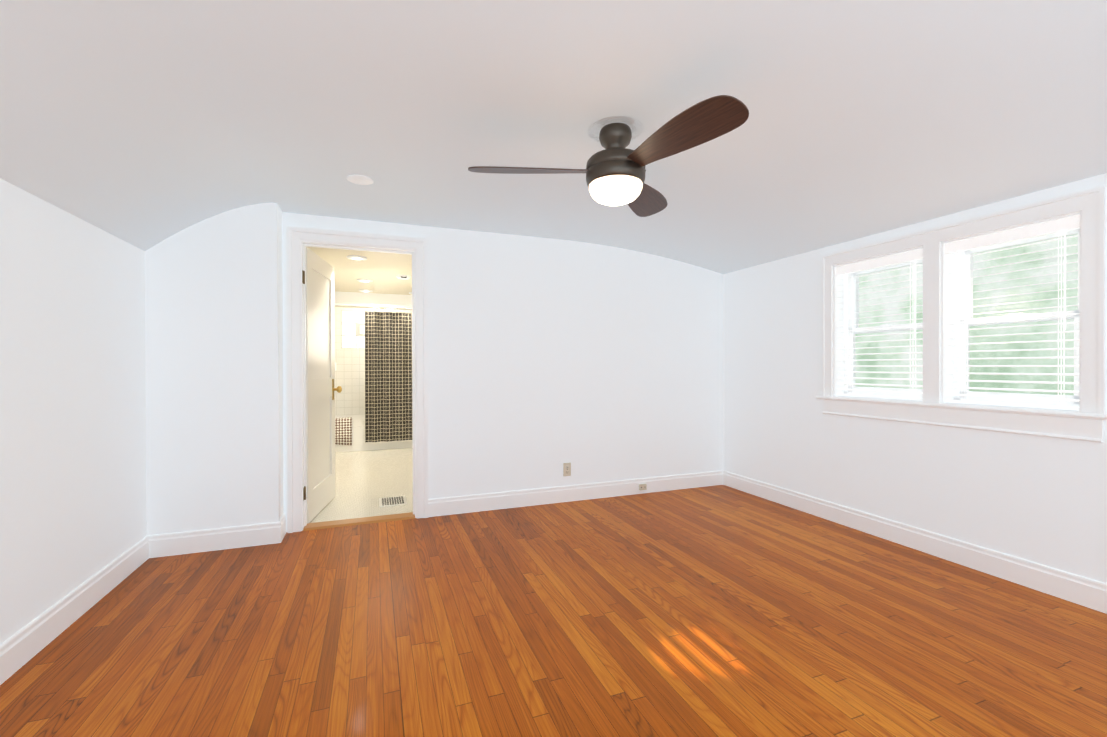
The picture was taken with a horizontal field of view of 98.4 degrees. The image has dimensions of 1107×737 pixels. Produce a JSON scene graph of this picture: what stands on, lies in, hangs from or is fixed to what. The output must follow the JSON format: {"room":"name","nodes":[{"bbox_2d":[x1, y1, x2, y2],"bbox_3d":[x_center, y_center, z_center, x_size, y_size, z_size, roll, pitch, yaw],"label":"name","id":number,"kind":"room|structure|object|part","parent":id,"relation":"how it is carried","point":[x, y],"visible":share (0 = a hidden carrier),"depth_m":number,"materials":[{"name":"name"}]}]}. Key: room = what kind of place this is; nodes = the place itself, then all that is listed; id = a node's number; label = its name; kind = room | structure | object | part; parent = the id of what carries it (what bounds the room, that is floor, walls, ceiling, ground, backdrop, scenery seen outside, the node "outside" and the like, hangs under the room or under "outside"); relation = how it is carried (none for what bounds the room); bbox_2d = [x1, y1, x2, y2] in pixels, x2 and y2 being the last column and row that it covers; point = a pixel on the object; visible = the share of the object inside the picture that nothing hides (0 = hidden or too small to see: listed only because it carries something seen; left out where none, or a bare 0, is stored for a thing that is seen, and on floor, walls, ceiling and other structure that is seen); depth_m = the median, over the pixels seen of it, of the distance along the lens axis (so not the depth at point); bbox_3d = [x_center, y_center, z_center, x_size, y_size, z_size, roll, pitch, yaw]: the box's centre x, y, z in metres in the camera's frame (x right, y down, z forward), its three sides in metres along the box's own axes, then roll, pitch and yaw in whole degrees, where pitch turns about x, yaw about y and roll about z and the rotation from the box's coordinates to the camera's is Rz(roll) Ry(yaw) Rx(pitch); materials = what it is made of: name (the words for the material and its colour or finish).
{"room":"empty bedroom","nodes":[
{"label":"empty bedroom","id":0,"kind":"room"},
{"bbox_2d":[0,178,146,643],"bbox_3d":[-1.786,-0.159,0.879,0.150,2.620,4.870,0,0,-21],"label":"wall","id":1,"kind":"structure","parent":0,"point":[73,509],"depth_m":2.12,"materials":[{"name":"white paint"}]},
{"bbox_2d":[0,535,151,684],"bbox_3d":[-1.667,1.084,0.811,0.016,0.135,4.450,0,0,-21],"label":"baseboard","id":2,"kind":"structure","parent":1,"relation":"attached to","point":[20,648],"depth_m":2.11,"materials":[{"name":"white paint"}]},
{"bbox_2d":[145,203,283,534],"bbox_3d":[-2.170,-0.168,3.102,0.700,2.620,0.200,0,0,-21],"label":"wall","id":3,"kind":"structure","parent":0,"point":[213,308],"depth_m":3.01,"materials":[{"name":"white paint"}]},
{"bbox_2d":[152,518,283,557],"bbox_3d":[-2.107,1.075,3.014,0.686,0.135,0.016,0,0,-21],"label":"baseboard","id":4,"kind":"structure","parent":3,"relation":"attached to","point":[187,542],"depth_m":3.00,"materials":[{"name":"white paint"}]},
{"bbox_2d":[278,337,279,520],"bbox_3d":[-1.807,0.404,3.147,0.006,1.225,0.006,0,0,-21],"label":"trim","id":5,"kind":"structure","parent":3,"relation":"attached to","point":[279,429],"depth_m":3.15,"materials":[{"name":"white paint"}]},
{"bbox_2d":[308,247,411,294],"bbox_3d":[-1.818,-1.255,5.630,2.090,0.470,4.050,0,0,-21],"label":"ceiling","id":6,"kind":"structure","parent":0,"point":[381,270],"depth_m":4.96,"materials":[{"name":"beige paint"}]},
{"bbox_2d":[347,255,366,260],"bbox_3d":[-1.794,-1.008,4.363,0.175,0.020,0.175,0,0,-27],"label":"recessed light","id":7,"kind":"object","parent":6,"relation":"in","point":[356,257],"depth_m":4.33,"materials":[{"name":"white paint"}]},
{"bbox_2d":[357,279,372,281],"bbox_3d":[-2.170,-1.012,5.503,0.175,0.020,0.175,0,0,-27],"label":"recessed light","id":8,"kind":"object","parent":6,"relation":"in","point":[360,280],"depth_m":5.46,"materials":[{"name":"white paint"}]},
{"bbox_2d":[359,289,372,291],"bbox_3d":[-2.453,-1.015,6.252,0.175,0.020,0.175,0,0,-27],"label":"recessed light","id":9,"kind":"object","parent":6,"relation":"in","point":[362,290],"depth_m":6.20,"materials":[{"name":"white paint"}]},
{"bbox_2d":[334,291,411,306],"bbox_3d":[-2.209,-0.949,6.670,1.846,0.150,0.150,0,0,-21],"label":"soffit beam","id":10,"kind":"structure","parent":6,"relation":"attached to","point":[369,299],"depth_m":6.51,"materials":[{"name":"white paint"}]},
{"bbox_2d":[396,275,409,279],"bbox_3d":[-1.655,-1.001,5.270,0.150,0.035,0.150,0,0,-21],"label":"smoke detector","id":11,"kind":"object","parent":6,"relation":"attached to","point":[404,277],"visible":1,"depth_m":5.22,"materials":[{"name":"white plastic"}]},
{"bbox_2d":[310,448,412,522],"bbox_3d":[-1.812,1.190,5.641,2.090,0.120,4.050,0,0,-21],"label":"floor","id":12,"kind":"structure","parent":0,"point":[365,481],"depth_m":4.71,"materials":[{"name":"tile"}]},
{"bbox_2d":[335,414,412,451],"bbox_3d":[-2.347,0.910,7.056,1.840,0.430,0.772,0,0,-21],"label":"bathtub","id":13,"kind":"object","parent":12,"relation":"on","point":[358,437],"visible":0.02,"depth_m":6.55,"materials":[{"name":"white ceramic"}]},
{"bbox_2d":[335,417,351,445],"bbox_3d":[-2.909,0.855,6.478,0.330,0.370,0.150,0,0,-21],"label":"towel","id":14,"kind":"object","parent":13,"relation":"on","point":[343,431],"visible":0.58,"depth_m":6.43,"materials":[{"name":"beige fabric"}]},
{"bbox_2d":[379,496,406,506],"bbox_3d":[-1.375,1.134,4.090,0.220,0.005,0.280,0,0,-21],"label":"floor vent","id":15,"kind":"object","parent":12,"relation":"in","point":[392,501],"visible":1,"depth_m":4.07,"materials":[{"name":"silver metal"}]},
{"bbox_2d":[335,304,411,414],"bbox_3d":[-2.508,0.049,7.474,1.850,2.150,0.120,0,0,-21],"label":"wall","id":16,"kind":"structure","parent":0,"point":[349,379],"depth_m":7.20,"materials":[{"name":"tile"}]},
{"bbox_2d":[341,310,364,347],"bbox_3d":[-2.908,-0.590,7.308,0.610,0.570,0.084,0,0,-21],"label":"window","id":17,"kind":"structure","parent":16,"relation":"in","point":[352,329],"depth_m":7.22,"materials":[{"name":"white glass"}]},
{"bbox_2d":[282,212,722,516],"bbox_3d":[-0.369,-0.176,3.952,4.670,2.620,0.120,0,0,-21],"label":"wall","id":18,"kind":"structure","parent":0,"point":[590,362],"depth_m":4.04,"materials":[{"name":"white paint"}]},
{"bbox_2d":[305,247,341,522],"bbox_3d":[-1.887,0.123,3.841,0.203,2.015,0.752,0,0,-11],"label":"door","id":19,"kind":"structure","parent":18,"relation":"in","point":[321,389],"depth_m":3.81,"materials":[{"name":"white paint"}]},
{"bbox_2d":[286,226,428,532],"bbox_3d":[-1.430,0.076,3.552,0.950,2.125,0.176,0,0,-21],"label":"door frame","id":20,"kind":"structure","parent":18,"relation":"attached to","point":[299,240],"depth_m":3.43,"materials":[{"name":"white paint"}]},
{"bbox_2d":[563,462,570,475],"bbox_3d":[0.117,0.859,4.069,0.070,0.115,0.009,0,0,-21],"label":"electrical outlet","id":21,"kind":"object","parent":18,"relation":"attached to","point":[566,469],"visible":1,"depth_m":4.07,"materials":[{"name":"beige plastic"}]},
{"bbox_2d":[428,470,723,516],"bbox_3d":[0.334,1.064,4.148,2.765,0.135,0.016,0,0,-21],"label":"baseboard","id":22,"kind":"structure","parent":18,"relation":"attached to","point":[559,494],"depth_m":4.06,"materials":[{"name":"white paint"}]},
{"bbox_2d":[639,484,646,490],"bbox_3d":[0.803,1.067,4.304,0.072,0.054,0.023,0,0,-21],"label":"electrical outlet","id":23,"kind":"object","parent":22,"relation":"attached to","point":[642,486],"visible":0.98,"depth_m":4.29,"materials":[{"name":"beige plastic"}]},
{"bbox_2d":[0,485,1106,736],"bbox_3d":[0.423,1.202,1.653,4.920,0.120,4.750,0,0,-21],"label":"floor","id":24,"kind":"structure","parent":0,"point":[716,611],"depth_m":2.02,"materials":[{"name":"brown wood"}]},
{"bbox_2d":[0,0,1106,273],"bbox_3d":[0.416,-1.093,1.647,4.920,0.770,4.760,0,0,-21],"label":"ceiling","id":25,"kind":"structure","parent":0,"point":[144,124],"depth_m":1.92,"materials":[{"name":"white paint"}]},
{"bbox_2d":[347,174,373,184],"bbox_3d":[-1.108,-1.079,2.740,0.144,0.010,0.144,0,0,-21],"label":"cover plate","id":26,"kind":"object","parent":25,"relation":"attached to","point":[360,179],"visible":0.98,"depth_m":2.72,"materials":[{"name":"white paint"}]},
{"bbox_2d":[468,95,748,216],"bbox_3d":[0.259,-0.918,2.070,1.162,0.333,1.130,0,0,-21],"label":"fan","id":27,"kind":"object","parent":25,"relation":"hanging from","point":[614,170],"visible":1,"depth_m":2.05,"materials":[{"name":"brown wood"}]},
{"bbox_2d":[589,116,642,141],"bbox_3d":[0.281,-1.082,2.174,0.252,0.003,0.252,0,0,-21],"label":"medallion","id":28,"kind":"object","parent":25,"relation":"attached to","point":[615,121],"visible":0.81,"depth_m":2.13,"materials":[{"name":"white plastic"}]},
{"bbox_2d":[723,173,1106,583],"bbox_3d":[2.551,-0.177,2.514,0.180,2.620,4.870,0,0,-21],"label":"wall","id":29,"kind":"structure","parent":0,"point":[1040,500],"depth_m":3.17,"materials":[{"name":"white paint"}]},
{"bbox_2d":[724,471,1106,613],"bbox_3d":[2.466,1.066,2.476,0.016,0.135,4.650,0,0,-21],"label":"baseboard","id":30,"kind":"structure","parent":29,"relation":"attached to","point":[1090,593],"depth_m":2.82,"materials":[{"name":"white paint"}]},
{"bbox_2d":[815,186,1106,442],"bbox_3d":[2.361,-0.251,2.932,0.230,1.188,1.547,0,0,-21],"label":"window","id":31,"kind":"structure","parent":29,"relation":"in","point":[1089,206],"depth_m":2.80,"materials":[{"name":"white paint"}]},
{"bbox_2d":[836,249,922,400],"bbox_3d":[2.219,-0.272,3.258,0.068,0.947,0.602,0,0,-21],"label":"window blind","id":32,"kind":"object","parent":31,"relation":"attached to","point":[900,258],"visible":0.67,"depth_m":3.23,"materials":[{"name":"white plastic"}]},
{"bbox_3d":[2.307,-0.271,3.291,0.078,0.953,0.606,0,0,-21],"label":"window sash","id":33,"kind":"part","parent":31,"relation":"part of","materials":[{"name":"white wood"}]},
{"bbox_2d":[945,215,1079,410],"bbox_3d":[2.469,-0.270,2.593,0.068,0.947,0.586,0,0,-21],"label":"window blind","id":34,"kind":"object","parent":31,"relation":"attached to","point":[1064,225],"visible":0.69,"depth_m":2.55,"materials":[{"name":"white plastic"}]},
{"bbox_3d":[2.557,-0.269,2.626,0.078,0.953,0.590,0,0,-21],"label":"window sash","id":35,"kind":"part","parent":31,"relation":"part of","materials":[{"name":"white wood"}]},
{"bbox_3d":[-1.815,0.055,5.636,2.090,2.150,4.050,0,0,-21],"label":"wall","id":36,"kind":"structure","parent":0,"visible":0},
{"bbox_2d":[335,305,411,309],"bbox_3d":[-2.186,-0.828,6.609,1.842,0.056,0.056,0,0,-21],"label":"curtain rod","id":37,"kind":"object","parent":36,"relation":"attached to","point":[373,307],"visible":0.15,"depth_m":6.50,"materials":[{"name":"silver metal"}]},
{"bbox_2d":[363,306,411,443],"bbox_3d":[-1.956,0.086,6.700,1.322,1.874,0.077,0,0,-21],"label":"shower curtain","id":38,"kind":"object","parent":37,"relation":"hanging from","point":[388,376],"visible":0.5,"depth_m":6.58,"materials":[{"name":"black fabric"}]},
{"label":"outside","id":39,"kind":"structure","parent":0,"visible":0},
{"bbox_2d":[855,234,1077,394],"bbox_3d":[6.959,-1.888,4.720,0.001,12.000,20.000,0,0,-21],"label":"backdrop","id":40,"kind":"structure","parent":39,"point":[999,291],"depth_m":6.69,"materials":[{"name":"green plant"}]}
]}

